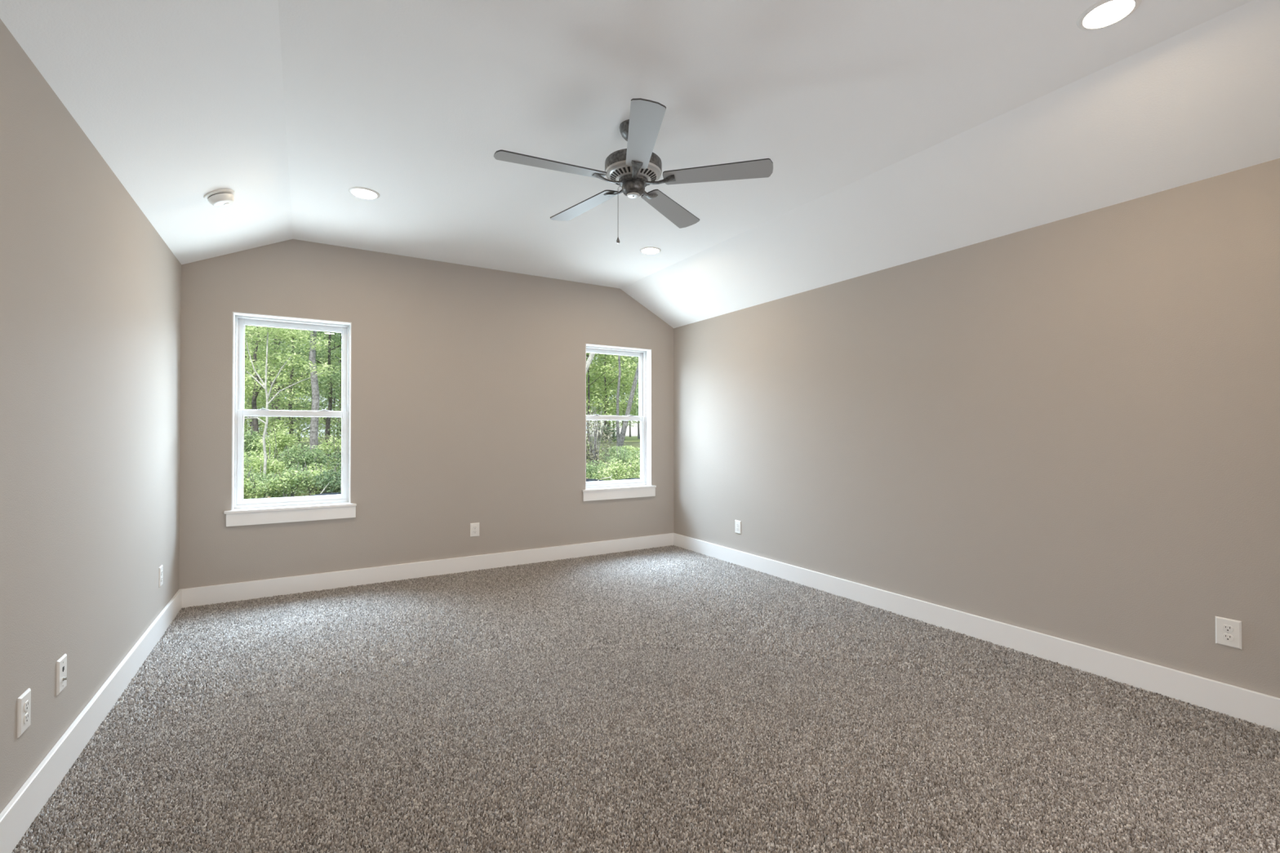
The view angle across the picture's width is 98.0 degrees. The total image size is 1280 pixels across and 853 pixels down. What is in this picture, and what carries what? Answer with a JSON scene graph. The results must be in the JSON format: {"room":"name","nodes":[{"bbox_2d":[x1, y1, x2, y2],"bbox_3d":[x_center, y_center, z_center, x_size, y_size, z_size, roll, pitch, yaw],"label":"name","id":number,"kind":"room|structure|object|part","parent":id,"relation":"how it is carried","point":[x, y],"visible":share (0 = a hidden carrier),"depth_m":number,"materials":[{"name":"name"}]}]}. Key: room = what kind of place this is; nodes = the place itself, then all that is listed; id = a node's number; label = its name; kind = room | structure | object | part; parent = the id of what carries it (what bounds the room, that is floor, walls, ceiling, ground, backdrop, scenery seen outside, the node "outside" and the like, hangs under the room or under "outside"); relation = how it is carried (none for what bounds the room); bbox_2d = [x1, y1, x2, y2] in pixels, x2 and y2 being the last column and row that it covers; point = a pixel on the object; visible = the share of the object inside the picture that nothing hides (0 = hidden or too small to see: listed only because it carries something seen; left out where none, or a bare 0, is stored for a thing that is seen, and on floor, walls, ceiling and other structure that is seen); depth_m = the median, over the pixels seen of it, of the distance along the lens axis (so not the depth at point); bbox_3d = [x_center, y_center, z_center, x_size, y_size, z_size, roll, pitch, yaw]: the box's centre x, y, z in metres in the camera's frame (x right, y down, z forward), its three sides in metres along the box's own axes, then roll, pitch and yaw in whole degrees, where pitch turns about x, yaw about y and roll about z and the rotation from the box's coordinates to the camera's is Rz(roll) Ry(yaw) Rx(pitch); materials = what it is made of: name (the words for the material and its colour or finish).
{"room":"empty bedroom","nodes":[
{"label":"empty bedroom","id":0,"kind":"room"},
{"bbox_2d":[0,18,181,813],"bbox_3d":[-1.900,0.078,1.577,0.120,2.557,5.434,0,-1,-31],"label":"wall","id":1,"kind":"structure","parent":0,"point":[91,291],"depth_m":2.09,"materials":[{"name":"beige paint"}]},
{"bbox_2d":[17,688,31,737],"bbox_3d":[-1.934,0.899,1.751,0.009,0.122,0.082,0,-1,-31],"label":"wall outlet","id":2,"kind":"object","parent":1,"relation":"attached to","point":[24,701],"visible":1,"depth_m":1.74,"materials":[{"name":"white plastic"}]},
{"bbox_2d":[23,712,29,724],"bbox_3d":[-1.932,0.919,1.752,0.004,0.028,0.034,0,-1,-31],"label":"receptacle","id":3,"kind":"object","parent":2,"relation":"attached to","point":[26,715],"depth_m":1.75,"materials":[{"name":"white plastic"}]},
{"bbox_2d":[23,700,29,711],"bbox_3d":[-1.932,0.880,1.752,0.004,0.028,0.034,0,-1,-31],"label":"receptacle","id":4,"kind":"object","parent":2,"relation":"attached to","point":[26,703],"depth_m":1.75,"materials":[{"name":"white plastic"}]},
{"bbox_2d":[56,653,66,695],"bbox_3d":[-2.094,0.899,2.022,0.018,0.122,0.082,0,-1,-31],"label":"cable plate","id":5,"kind":"object","parent":1,"relation":"attached to","point":[61,664],"visible":1,"depth_m":2.01,"materials":[{"name":"white plastic"}]},
{"bbox_2d":[0,589,182,852],"bbox_3d":[-1.840,1.193,1.602,0.018,0.138,5.398,0,-1,-31],"label":"baseboard","id":6,"kind":"structure","parent":1,"relation":"attached to","point":[18,815],"depth_m":2.08,"materials":[{"name":"white paint"}]},
{"bbox_2d":[158,564,163,587],"bbox_3d":[-2.935,0.918,3.413,0.009,0.122,0.082,0,-1,-31],"label":"wall outlet","id":7,"kind":"object","parent":1,"relation":"attached to","point":[161,568],"visible":1,"depth_m":3.40,"materials":[{"name":"white plastic"}]},
{"bbox_2d":[178,239,674,589],"bbox_3d":[-1.484,-0.045,5.101,4.429,2.870,0.170,0,-1,-31],"label":"wall","id":8,"kind":"structure","parent":0,"point":[468,383],"depth_m":4.80,"materials":[{"name":"beige paint"}]},
{"bbox_2d":[223,311,356,526],"bbox_3d":[-2.700,-0.055,4.349,0.860,1.576,0.198,0,-1,-31],"label":"window","id":9,"kind":"structure","parent":8,"relation":"in","point":[238,515],"depth_m":4.30,"materials":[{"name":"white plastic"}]},
{"bbox_3d":[-2.682,0.628,4.314,0.860,0.020,0.131,0,-1,-31],"label":"sill","id":10,"kind":"part","parent":9,"relation":"part of","materials":[{"name":"white paint"}]},
{"bbox_3d":[-2.727,0.234,4.392,0.736,0.718,0.028,0,-1,-31],"label":"sash","id":11,"kind":"part","parent":9,"relation":"part of","materials":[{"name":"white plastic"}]},
{"bbox_3d":[-2.743,-0.452,4.425,0.736,0.738,0.026,0,-1,-31],"label":"sash","id":12,"kind":"part","parent":9,"relation":"part of","materials":[{"name":"white plastic"}]},
{"bbox_2d":[178,533,673,608],"bbox_3d":[-1.435,1.226,5.008,4.229,0.138,0.018,0,-1,-31],"label":"baseboard","id":13,"kind":"structure","parent":8,"relation":"attached to","point":[233,592],"depth_m":4.66,"materials":[{"name":"white paint"}]},
{"bbox_2d":[470,522,479,537],"bbox_3d":[-1.479,0.926,4.989,0.082,0.122,0.009,0,-1,-31],"label":"wall outlet","id":14,"kind":"object","parent":8,"relation":"attached to","point":[474,527],"visible":1,"depth_m":4.99,"materials":[{"name":"white plastic"}]},
{"bbox_2d":[582,343,656,501],"bbox_3d":[-0.246,-0.042,5.828,0.863,1.576,0.198,0,-1,-31],"label":"window","id":15,"kind":"structure","parent":8,"relation":"in","point":[632,489],"depth_m":5.94,"materials":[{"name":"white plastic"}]},
{"bbox_3d":[-0.290,-0.438,5.904,0.739,0.738,0.026,0,-1,-31],"label":"sash","id":16,"kind":"part","parent":15,"relation":"part of","materials":[{"name":"white plastic"}]},
{"bbox_3d":[-0.274,0.247,5.870,0.739,0.718,0.028,0,-1,-31],"label":"sash","id":17,"kind":"part","parent":15,"relation":"part of","materials":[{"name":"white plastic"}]},
{"bbox_3d":[-0.229,0.641,5.792,0.863,0.020,0.131,0,-1,-31],"label":"sill","id":18,"kind":"part","parent":15,"relation":"part of","materials":[{"name":"white paint"}]},
{"bbox_2d":[0,0,1279,328],"bbox_3d":[-0.051,-1.327,2.735,4.469,0.552,5.724,0,-1,-31],"label":"ceiling","id":19,"kind":"structure","parent":0,"point":[893,133],"depth_m":2.49,"materials":[{"name":"white paint"}]},
{"bbox_2d":[204,189,235,207],"bbox_3d":[-2.372,-1.291,3.143,0.143,0.096,0.153,0,-1,-17],"label":"smoke detector","id":20,"kind":"object","parent":19,"relation":"attached to","point":[220,197],"visible":1,"depth_m":3.11,"materials":[{"name":"white plastic"}]},
{"bbox_3d":[-2.372,-1.302,3.143,0.154,0.011,0.154,-28,13,-28],"label":"plate","id":21,"kind":"part","parent":20,"relation":"part of","materials":[{"name":"white plastic"}]},
{"bbox_2d":[348,186,380,199],"bbox_3d":[-1.717,-1.452,3.469,0.176,0.007,0.176,0,-1,-31],"label":"recessed light","id":22,"kind":"object","parent":19,"relation":"in","point":[359,192],"visible":1,"depth_m":3.46,"materials":[{"name":"white"}]},
{"bbox_2d":[493,97,773,243],"bbox_3d":[-0.070,-1.178,2.715,1.258,0.572,1.268,0,-1,-31],"label":"ceiling fan","id":23,"kind":"object","parent":19,"relation":"hanging from","point":[635,167],"visible":1,"depth_m":2.62,"materials":[{"name":"grey wood"}]},
{"bbox_3d":[-0.404,-1.197,2.549,0.514,0.028,0.133,0,-1,-24],"label":"blade","id":24,"kind":"part","parent":23,"relation":"part of","materials":[{"name":"grey wood"}]},
{"bbox_3d":[-0.303,-1.193,3.016,0.133,0.028,0.514,0,-1,-42],"label":"blade","id":25,"kind":"part","parent":23,"relation":"part of","materials":[{"name":"grey wood"}]},
{"bbox_3d":[0.009,-1.200,2.309,0.133,0.028,0.514,0,-1,-6],"label":"blade","id":26,"kind":"part","parent":23,"relation":"part of","materials":[{"name":"grey wood"}]},
{"bbox_3d":[0.172,-1.192,3.064,0.133,0.028,0.514,0,-1,30],"label":"blade","id":27,"kind":"part","parent":23,"relation":"part of","materials":[{"name":"grey wood"}]},
{"bbox_3d":[0.364,-1.197,2.627,0.514,0.028,0.133,0,-1,12],"label":"blade","id":28,"kind":"part","parent":23,"relation":"part of","materials":[{"name":"grey wood"}]},
{"bbox_2d":[640,246,661,253],"bbox_3d":[0.087,-1.442,4.568,0.176,0.007,0.176,0,-1,-31],"label":"recessed light","id":29,"kind":"object","parent":19,"relation":"in","point":[649,250],"visible":1,"depth_m":4.55,"materials":[{"name":"white"}]},
{"bbox_2d":[1076,0,1141,30],"bbox_3d":[1.662,-1.468,1.976,0.176,0.007,0.176,0,-1,-31],"label":"recessed light","id":30,"kind":"object","parent":19,"relation":"in","point":[1104,13],"visible":1,"depth_m":1.98,"materials":[{"name":"white glass"}]},
{"bbox_2d":[12,545,1279,852],"bbox_3d":[0.268,1.317,2.182,4.429,0.129,6.954,0,-1,-31],"label":"floor","id":31,"kind":"structure","parent":0,"point":[668,699],"depth_m":2.28,"materials":[{"name":"grey carpet"}]},
{"bbox_2d":[673,158,1279,697],"bbox_3d":[1.825,0.121,3.821,0.120,2.510,5.434,0,-1,-31],"label":"wall","id":32,"kind":"structure","parent":0,"point":[1068,428],"depth_m":3.07,"materials":[{"name":"beige paint"}]},
{"bbox_2d":[734,520,741,533],"bbox_3d":[0.914,0.940,5.201,0.009,0.122,0.082,0,-1,-31],"label":"wall outlet","id":33,"kind":"object","parent":32,"relation":"attached to","point":[737,523],"visible":1,"depth_m":5.19,"materials":[{"name":"white plastic"}]},
{"bbox_2d":[673,533,1279,732],"bbox_3d":[1.766,1.212,3.775,0.018,0.138,5.398,0,-1,-31],"label":"baseboard","id":34,"kind":"structure","parent":32,"relation":"attached to","point":[1237,702],"depth_m":3.04,"materials":[{"name":"white paint"}]},
{"bbox_2d":[1215,616,1242,649],"bbox_3d":[2.578,0.904,2.440,0.009,0.122,0.082,0,-1,-31],"label":"wall outlet","id":35,"kind":"object","parent":32,"relation":"attached to","point":[1228,631],"visible":1,"depth_m":2.44,"materials":[{"name":"white plastic"}]},
{"bbox_2d":[1222,633,1233,641],"bbox_3d":[2.576,0.924,2.439,0.004,0.028,0.034,0,-1,-31],"label":"receptacle","id":36,"kind":"object","parent":35,"relation":"attached to","point":[1225,637],"depth_m":2.44,"materials":[{"name":"white plastic"}]},
{"bbox_2d":[1222,624,1233,632],"bbox_3d":[2.576,0.885,2.439,0.004,0.028,0.034,0,-1,-31],"label":"receptacle","id":37,"kind":"object","parent":35,"relation":"attached to","point":[1225,628],"depth_m":2.44,"materials":[{"name":"white plastic"}]},
{"label":"outside","id":38,"kind":"structure","parent":0,"visible":0},
{"bbox_2d":[243,433,639,499],"bbox_3d":[-9.678,1.647,64.486,110.000,1.350,110.000,0,-1,-31],"label":"ground","id":39,"kind":"structure","parent":38,"point":[633,441],"depth_m":29.40,"materials":[{"name":"plant"}]},
{"bbox_2d":[243,452,257,474],"bbox_3d":[-10.695,1.175,14.888,1.556,1.134,1.084,0,-1,6],"label":"shrub","id":40,"kind":"object","parent":39,"relation":"on","point":[251,455],"visible":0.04,"depth_m":14.65,"materials":[{"name":"green plant"}]},
{"bbox_2d":[243,466,268,498],"bbox_3d":[-8.930,1.283,12.179,1.068,1.048,1.423,0,-1,-6],"label":"shrub","id":41,"kind":"object","parent":39,"relation":"on","point":[250,472],"visible":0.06,"depth_m":12.39,"materials":[{"name":"green plant"}]},
{"bbox_2d":[243,425,269,471],"bbox_3d":[-12.202,0.766,17.540,1.316,1.834,1.183,0,-1,23],"label":"shrub","id":42,"kind":"object","parent":39,"relation":"on","point":[248,439],"visible":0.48,"depth_m":17.36,"materials":[{"name":"green plant"}]},
{"bbox_2d":[234,325,294,444],"bbox_3d":[-16.357,-1.791,22.375,4.503,7.012,3.685,0,-1,-3],"label":"broadleaf tree","id":43,"kind":"object","parent":39,"relation":"on","point":[259,355],"visible":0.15,"depth_m":22.36,"materials":[{"name":"green plant"}]},
{"bbox_2d":[244,333,286,435],"bbox_3d":[-26.693,-3.006,38.085,6.099,9.094,5.155,0,-1,6],"label":"broadleaf tree","id":44,"kind":"object","parent":39,"relation":"on","point":[269,407],"visible":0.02,"depth_m":37.96,"materials":[{"name":"green plant"}]},
{"bbox_2d":[243,443,288,494],"bbox_3d":[-9.545,1.099,14.071,1.124,1.345,1.448,0,-1,-31],"label":"shrub","id":45,"kind":"object","parent":39,"relation":"on","point":[270,467],"visible":0.53,"depth_m":13.78,"materials":[{"name":"green plant"}]},
{"bbox_2d":[243,465,293,499],"bbox_3d":[-8.553,1.340,12.333,1.498,0.944,1.336,0,-1,-31],"label":"shrub","id":46,"kind":"object","parent":39,"relation":"on","point":[250,494],"visible":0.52,"depth_m":12.14,"materials":[{"name":"green plant"}]},
{"bbox_2d":[251,423,301,471],"bbox_3d":[-11.173,0.802,17.070,1.096,1.797,1.467,0,-1,11],"label":"shrub","id":47,"kind":"object","parent":39,"relation":"on","point":[284,440],"visible":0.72,"depth_m":17.05,"materials":[{"name":"green plant"}]},
{"bbox_2d":[244,340,310,427],"bbox_3d":[-28.148,-3.059,42.104,6.424,9.124,5.529,0,-1,-38],"label":"broadleaf tree","id":48,"kind":"object","parent":39,"relation":"on","point":[245,340],"visible":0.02,"depth_m":42.28,"materials":[{"name":"green plant"}]},
{"bbox_2d":[234,324,324,454],"bbox_3d":[-14.544,-1.850,20.992,4.659,7.109,3.741,0,-1,-1],"label":"broadleaf tree","id":49,"kind":"object","parent":39,"relation":"on","point":[255,391],"visible":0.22,"depth_m":21.03,"materials":[{"name":"green plant"}]},
{"bbox_2d":[244,324,320,431],"bbox_3d":[-20.899,-4.344,29.884,7.304,12.011,7.652,-1,-1,42],"label":"oak tree","id":50,"kind":"object","parent":39,"relation":"on","point":[251,422],"visible":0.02,"depth_m":30.66,"materials":[{"name":"green plant"}]},
{"bbox_2d":[244,462,321,497],"bbox_3d":[-7.978,1.315,12.668,1.589,1.007,1.359,0,-1,-31],"label":"shrub","id":51,"kind":"object","parent":39,"relation":"on","point":[297,468],"visible":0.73,"depth_m":12.40,"materials":[{"name":"green plant"}]},
{"bbox_2d":[244,333,323,450],"bbox_3d":[-23.078,-3.064,35.923,5.663,9.310,6.746,0,-1,-31],"label":"broadleaf tree","id":52,"kind":"object","parent":39,"relation":"on","point":[287,334],"visible":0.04,"depth_m":35.94,"materials":[{"name":"green plant"}]},
{"bbox_2d":[244,325,340,497],"bbox_3d":[-8.970,-0.712,13.657,3.038,5.006,1.476,0,-1,3],"label":"sapling","id":53,"kind":"object","parent":39,"relation":"on","point":[266,329],"visible":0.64,"depth_m":13.61,"materials":[{"name":"green plant"}]},
{"bbox_2d":[244,327,341,462],"bbox_3d":[-15.684,-1.875,25.265,4.153,7.192,3.990,0,-1,6],"label":"broadleaf tree","id":54,"kind":"object","parent":39,"relation":"on","point":[291,371],"visible":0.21,"depth_m":25.00,"materials":[{"name":"green plant"}]},
{"bbox_2d":[244,325,342,459],"bbox_3d":[-18.020,-4.296,26.831,7.916,12.038,6.825,0,-1,14],"label":"oak tree","id":55,"kind":"object","parent":39,"relation":"on","point":[273,342],"visible":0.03,"depth_m":27.00,"materials":[{"name":"green plant"}]},
{"bbox_2d":[259,337,328,443],"bbox_3d":[-27.263,-3.041,43.848,5.768,9.094,6.148,0,-1,-8],"label":"broadleaf tree","id":56,"kind":"object","parent":39,"relation":"on","point":[295,337],"visible":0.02,"depth_m":43.89,"materials":[{"name":"green plant"}]},
{"bbox_2d":[258,329,340,431],"bbox_3d":[-21.040,-3.106,35.614,6.355,9.430,6.171,0,-1,-31],"label":"broadleaf tree","id":57,"kind":"object","parent":39,"relation":"on","point":[306,388],"visible":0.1,"depth_m":35.38,"materials":[{"name":"green plant"}]},
{"bbox_2d":[275,441,330,490],"bbox_3d":[-9.022,1.071,14.847,1.078,1.395,1.222,0,-1,25],"label":"shrub","id":58,"kind":"object","parent":39,"relation":"on","point":[308,458],"visible":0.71,"depth_m":14.68,"materials":[{"name":"green plant"}]},
{"bbox_2d":[266,330,342,466],"bbox_3d":[-12.894,-1.879,23.049,3.914,7.206,4.180,0,-1,15],"label":"broadleaf tree","id":59,"kind":"object","parent":39,"relation":"on","point":[335,380],"visible":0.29,"depth_m":22.58,"materials":[{"name":"green plant"}]},
{"bbox_2d":[289,328,328,470],"bbox_3d":[-11.515,-4.011,20.244,4.384,11.421,4.489,0,-1,-11],"label":"pine tree","id":60,"kind":"object","parent":39,"relation":"on","point":[313,437],"visible":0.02,"depth_m":19.91,"materials":[{"name":"grey plant"}]},
{"bbox_2d":[282,461,340,497],"bbox_3d":[-7.496,1.313,12.873,1.321,1.010,1.284,0,-1,-31],"label":"shrub","id":61,"kind":"object","parent":39,"relation":"on","point":[317,471],"visible":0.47,"depth_m":12.68,"materials":[{"name":"green plant"}]},
{"bbox_2d":[288,332,341,435],"bbox_3d":[-21.890,-2.931,40.444,6.351,9.007,5.870,0,-1,-31],"label":"broadleaf tree","id":62,"kind":"object","parent":39,"relation":"on","point":[324,430],"visible":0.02,"depth_m":39.90,"materials":[{"name":"green plant"}]},
{"bbox_2d":[294,331,340,455],"bbox_3d":[-17.188,-2.880,30.930,3.627,9.124,3.220,0,-1,-31],"label":"tree","id":63,"kind":"object","parent":39,"relation":"on","point":[318,331],"visible":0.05,"depth_m":31.02,"materials":[{"name":"green plant"}]},
{"bbox_2d":[301,332,341,431],"bbox_3d":[-17.859,-2.920,34.366,5.472,9.156,5.586,0,-1,9],"label":"broadleaf tree","id":64,"kind":"object","parent":39,"relation":"on","point":[326,402],"visible":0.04,"depth_m":33.64,"materials":[{"name":"green plant"}]},
{"bbox_2d":[301,342,342,453],"bbox_3d":[-11.767,-1.834,24.100,4.356,7.121,4.292,0,-1,-8],"label":"broadleaf tree","id":65,"kind":"object","parent":39,"relation":"on","point":[337,344],"visible":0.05,"depth_m":23.38,"materials":[{"name":"green plant"}]},
{"bbox_2d":[306,332,340,452],"bbox_3d":[-18.617,-3.085,33.914,3.732,9.463,3.215,0,-1,-20],"label":"tree","id":66,"kind":"object","parent":39,"relation":"on","point":[339,332],"visible":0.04,"depth_m":33.95,"materials":[{"name":"green plant"}]},
{"bbox_2d":[306,476,341,495],"bbox_3d":[-7.246,1.495,12.950,0.880,0.654,0.845,0,-1,-31],"label":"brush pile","id":67,"kind":"object","parent":39,"relation":"on","point":[313,492],"visible":0.27,"depth_m":12.69,"materials":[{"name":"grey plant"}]},
{"bbox_2d":[309,330,342,456],"bbox_3d":[-16.087,-2.877,30.143,3.499,9.156,3.398,0,-1,-18],"label":"tree","id":68,"kind":"object","parent":39,"relation":"on","point":[340,335],"visible":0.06,"depth_m":29.98,"materials":[{"name":"green plant"}]},
{"bbox_2d":[311,432,341,479],"bbox_3d":[-9.295,0.960,17.254,1.576,1.537,1.301,0,-1,38],"label":"shrub","id":69,"kind":"object","parent":39,"relation":"on","point":[339,441],"visible":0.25,"depth_m":17.18,"materials":[{"name":"green plant"}]},
{"bbox_2d":[311,466,349,492],"bbox_3d":[-6.609,1.360,12.634,1.464,0.929,1.227,0,-1,-31],"label":"shrub","id":70,"kind":"object","parent":39,"relation":"on","point":[332,479],"visible":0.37,"depth_m":12.41,"materials":[{"name":"green plant"}]},
{"bbox_2d":[322,448,349,475],"bbox_3d":[-7.379,1.106,14.809,1.293,1.368,1.667,0,-1,29],"label":"shrub","id":71,"kind":"object","parent":39,"relation":"on","point":[334,455],"visible":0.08,"depth_m":14.45,"materials":[{"name":"green plant"}]},
{"bbox_2d":[245,477,639,508],"bbox_3d":[-2.544,1.546,11.964,18.109,0.724,0.204,0,-1,-37],"label":"fence","id":72,"kind":"object","parent":39,"relation":"on","point":[587,478],"visible":0.06,"depth_m":12.90,"materials":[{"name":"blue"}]},
{"bbox_2d":[586,352,595,373],"bbox_3d":[-1.415,-2.574,19.244,3.844,8.319,2.752,0,-1,9],"label":"leaning tree","id":73,"kind":"object","parent":39,"relation":"on","point":[591,356],"visible":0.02,"depth_m":19.00,"materials":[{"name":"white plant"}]},
{"bbox_2d":[586,451,604,476],"bbox_3d":[-1.774,1.191,16.686,1.304,1.105,1.299,0,-1,22],"label":"shrub","id":74,"kind":"object","parent":39,"relation":"on","point":[587,451],"visible":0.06,"depth_m":16.44,"materials":[{"name":"green plant"}]},
{"bbox_2d":[586,459,610,479],"bbox_3d":[-1.328,1.337,14.998,1.236,0.997,1.398,0,-1,-31],"label":"shrub","id":75,"kind":"object","parent":39,"relation":"on","point":[589,469],"visible":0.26,"depth_m":14.84,"materials":[{"name":"green plant"}]},
{"bbox_2d":[586,408,613,477],"bbox_3d":[-1.389,0.608,16.582,1.277,2.303,0.931,0,-1,-31],"label":"thicket","id":76,"kind":"object","parent":39,"relation":"on","point":[596,452],"visible":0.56,"depth_m":16.48,"materials":[{"name":"green plant"}]},
{"bbox_2d":[586,456,622,478],"bbox_3d":[-1.101,1.256,16.643,1.539,0.999,1.418,0,-1,8],"label":"shrub","id":77,"kind":"object","parent":39,"relation":"on","point":[605,463],"visible":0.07,"depth_m":16.38,"materials":[{"name":"green plant"}]},
{"bbox_2d":[586,353,625,415],"bbox_3d":[-4.193,-3.544,36.245,6.156,9.004,6.211,0,-1,20],"label":"broadleaf tree","id":78,"kind":"object","parent":39,"relation":"on","point":[598,406],"visible":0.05,"depth_m":35.44,"materials":[{"name":"green plant"}]},
{"bbox_2d":[599,425,616,443],"bbox_3d":[-1.674,0.392,30.028,1.097,1.042,1.074,0,-1,7],"label":"shrub","id":79,"kind":"object","parent":39,"relation":"on","point":[608,428],"visible":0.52,"depth_m":29.92,"materials":[{"name":"green plant"}]},
{"bbox_2d":[586,353,636,434],"bbox_3d":[-3.313,-3.527,42.151,6.026,9.004,5.887,0,-1,31],"label":"broadleaf tree","id":80,"kind":"object","parent":39,"relation":"on","point":[588,353],"visible":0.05,"depth_m":41.65,"materials":[{"name":"green plant"}]},
{"bbox_2d":[586,354,636,439],"bbox_3d":[-2.399,-3.247,42.105,5.978,8.477,5.930,0,-1,-31],"label":"tree","id":81,"kind":"object","parent":39,"relation":"on","point":[610,354],"visible":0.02,"depth_m":41.81,"materials":[{"name":"green plant"}]},
{"bbox_2d":[586,353,639,438],"bbox_3d":[-2.346,-3.545,34.222,6.420,9.000,5.816,0,-1,-4],"label":"broadleaf tree","id":82,"kind":"object","parent":39,"relation":"on","point":[624,373],"visible":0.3,"depth_m":33.97,"materials":[{"name":"green plant"}]},
{"bbox_2d":[586,352,639,441],"bbox_3d":[-3.145,-3.553,33.045,7.122,9.006,5.849,0,-1,11],"label":"broadleaf tree","id":83,"kind":"object","parent":39,"relation":"on","point":[597,367],"visible":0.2,"depth_m":32.95,"materials":[{"name":"green plant"}]},
{"bbox_2d":[598,445,630,463],"bbox_3d":[-0.984,1.053,20.132,1.552,0.720,1.125,0,-1,15],"label":"shrub","id":84,"kind":"object","parent":39,"relation":"on","point":[614,451],"visible":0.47,"depth_m":20.17,"materials":[{"name":"green plant"}]},
{"bbox_2d":[589,403,639,434],"bbox_3d":[-1.737,-0.939,74.013,10.800,4.400,6.800,0,-1,-2],"label":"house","id":85,"kind":"structure","parent":39,"relation":"on","point":[633,430],"depth_m":71.02,"materials":[{"name":"white"}]},
{"bbox_2d":[591,356,637,437],"bbox_3d":[-2.558,-3.513,48.489,6.592,9.005,6.407,0,-1,30],"label":"broadleaf tree","id":86,"kind":"object","parent":39,"relation":"on","point":[596,357],"visible":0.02,"depth_m":47.91,"materials":[{"name":"green plant"}]},
{"bbox_2d":[590,354,639,427],"bbox_3d":[-0.974,-3.527,37.493,5.677,9.005,6.067,0,-1,27],"label":"broadleaf tree","id":87,"kind":"object","parent":39,"relation":"on","point":[633,368],"visible":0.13,"depth_m":36.92,"materials":[{"name":"green plant"}]},
{"bbox_2d":[592,458,639,480],"bbox_3d":[-0.566,1.343,14.479,1.441,1.033,1.280,0,-1,-31],"label":"shrub","id":88,"kind":"object","parent":39,"relation":"on","point":[610,468],"visible":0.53,"depth_m":14.29,"materials":[{"name":"green plant"}]},
{"bbox_2d":[601,444,639,474],"bbox_3d":[-0.503,1.144,17.219,1.404,1.165,1.395,0,-1,-11],"label":"shrub","id":89,"kind":"object","parent":39,"relation":"on","point":[624,458],"visible":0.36,"depth_m":17.01,"materials":[{"name":"green plant"}]},
{"bbox_2d":[601,355,639,436],"bbox_3d":[-0.861,-3.512,49.838,6.240,9.002,5.885,0,-1,-8],"label":"broadleaf tree","id":90,"kind":"object","parent":39,"relation":"on","point":[630,425],"visible":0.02,"depth_m":49.92,"materials":[{"name":"green plant"}]},
{"bbox_2d":[603,355,639,423],"bbox_3d":[0.903,-3.527,36.296,6.496,9.003,6.214,0,-1,-31],"label":"broadleaf tree","id":91,"kind":"object","parent":39,"relation":"on","point":[636,362],"visible":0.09,"depth_m":35.80,"materials":[{"name":"green plant"}]},
{"bbox_2d":[603,355,639,439],"bbox_3d":[0.001,-3.518,41.714,6.425,9.004,5.951,0,-1,-31],"label":"broadleaf tree","id":92,"kind":"object","parent":39,"relation":"on","point":[638,431],"visible":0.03,"depth_m":41.93,"materials":[{"name":"green plant"}]},
{"bbox_2d":[611,455,639,479],"bbox_3d":[-0.138,1.285,14.748,1.436,1.149,1.454,0,-1,-31],"label":"shrub","id":93,"kind":"object","parent":39,"relation":"on","point":[633,466],"visible":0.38,"depth_m":14.52,"materials":[{"name":"green plant"}]},
{"bbox_2d":[614,443,639,460],"bbox_3d":[-0.288,1.004,20.791,1.474,0.747,1.381,0,-1,-31],"label":"shrub","id":94,"kind":"object","parent":39,"relation":"on","point":[628,447],"visible":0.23,"depth_m":20.64,"materials":[{"name":"green plant"}]},
{"bbox_2d":[616,355,639,448],"bbox_3d":[0.025,-3.797,24.389,5.924,9.755,3.975,0,-1,-5],"label":"forked tree","id":95,"kind":"object","parent":39,"relation":"on","point":[620,437],"visible":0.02,"depth_m":23.96,"materials":[{"name":"grey plant"}]}
]}

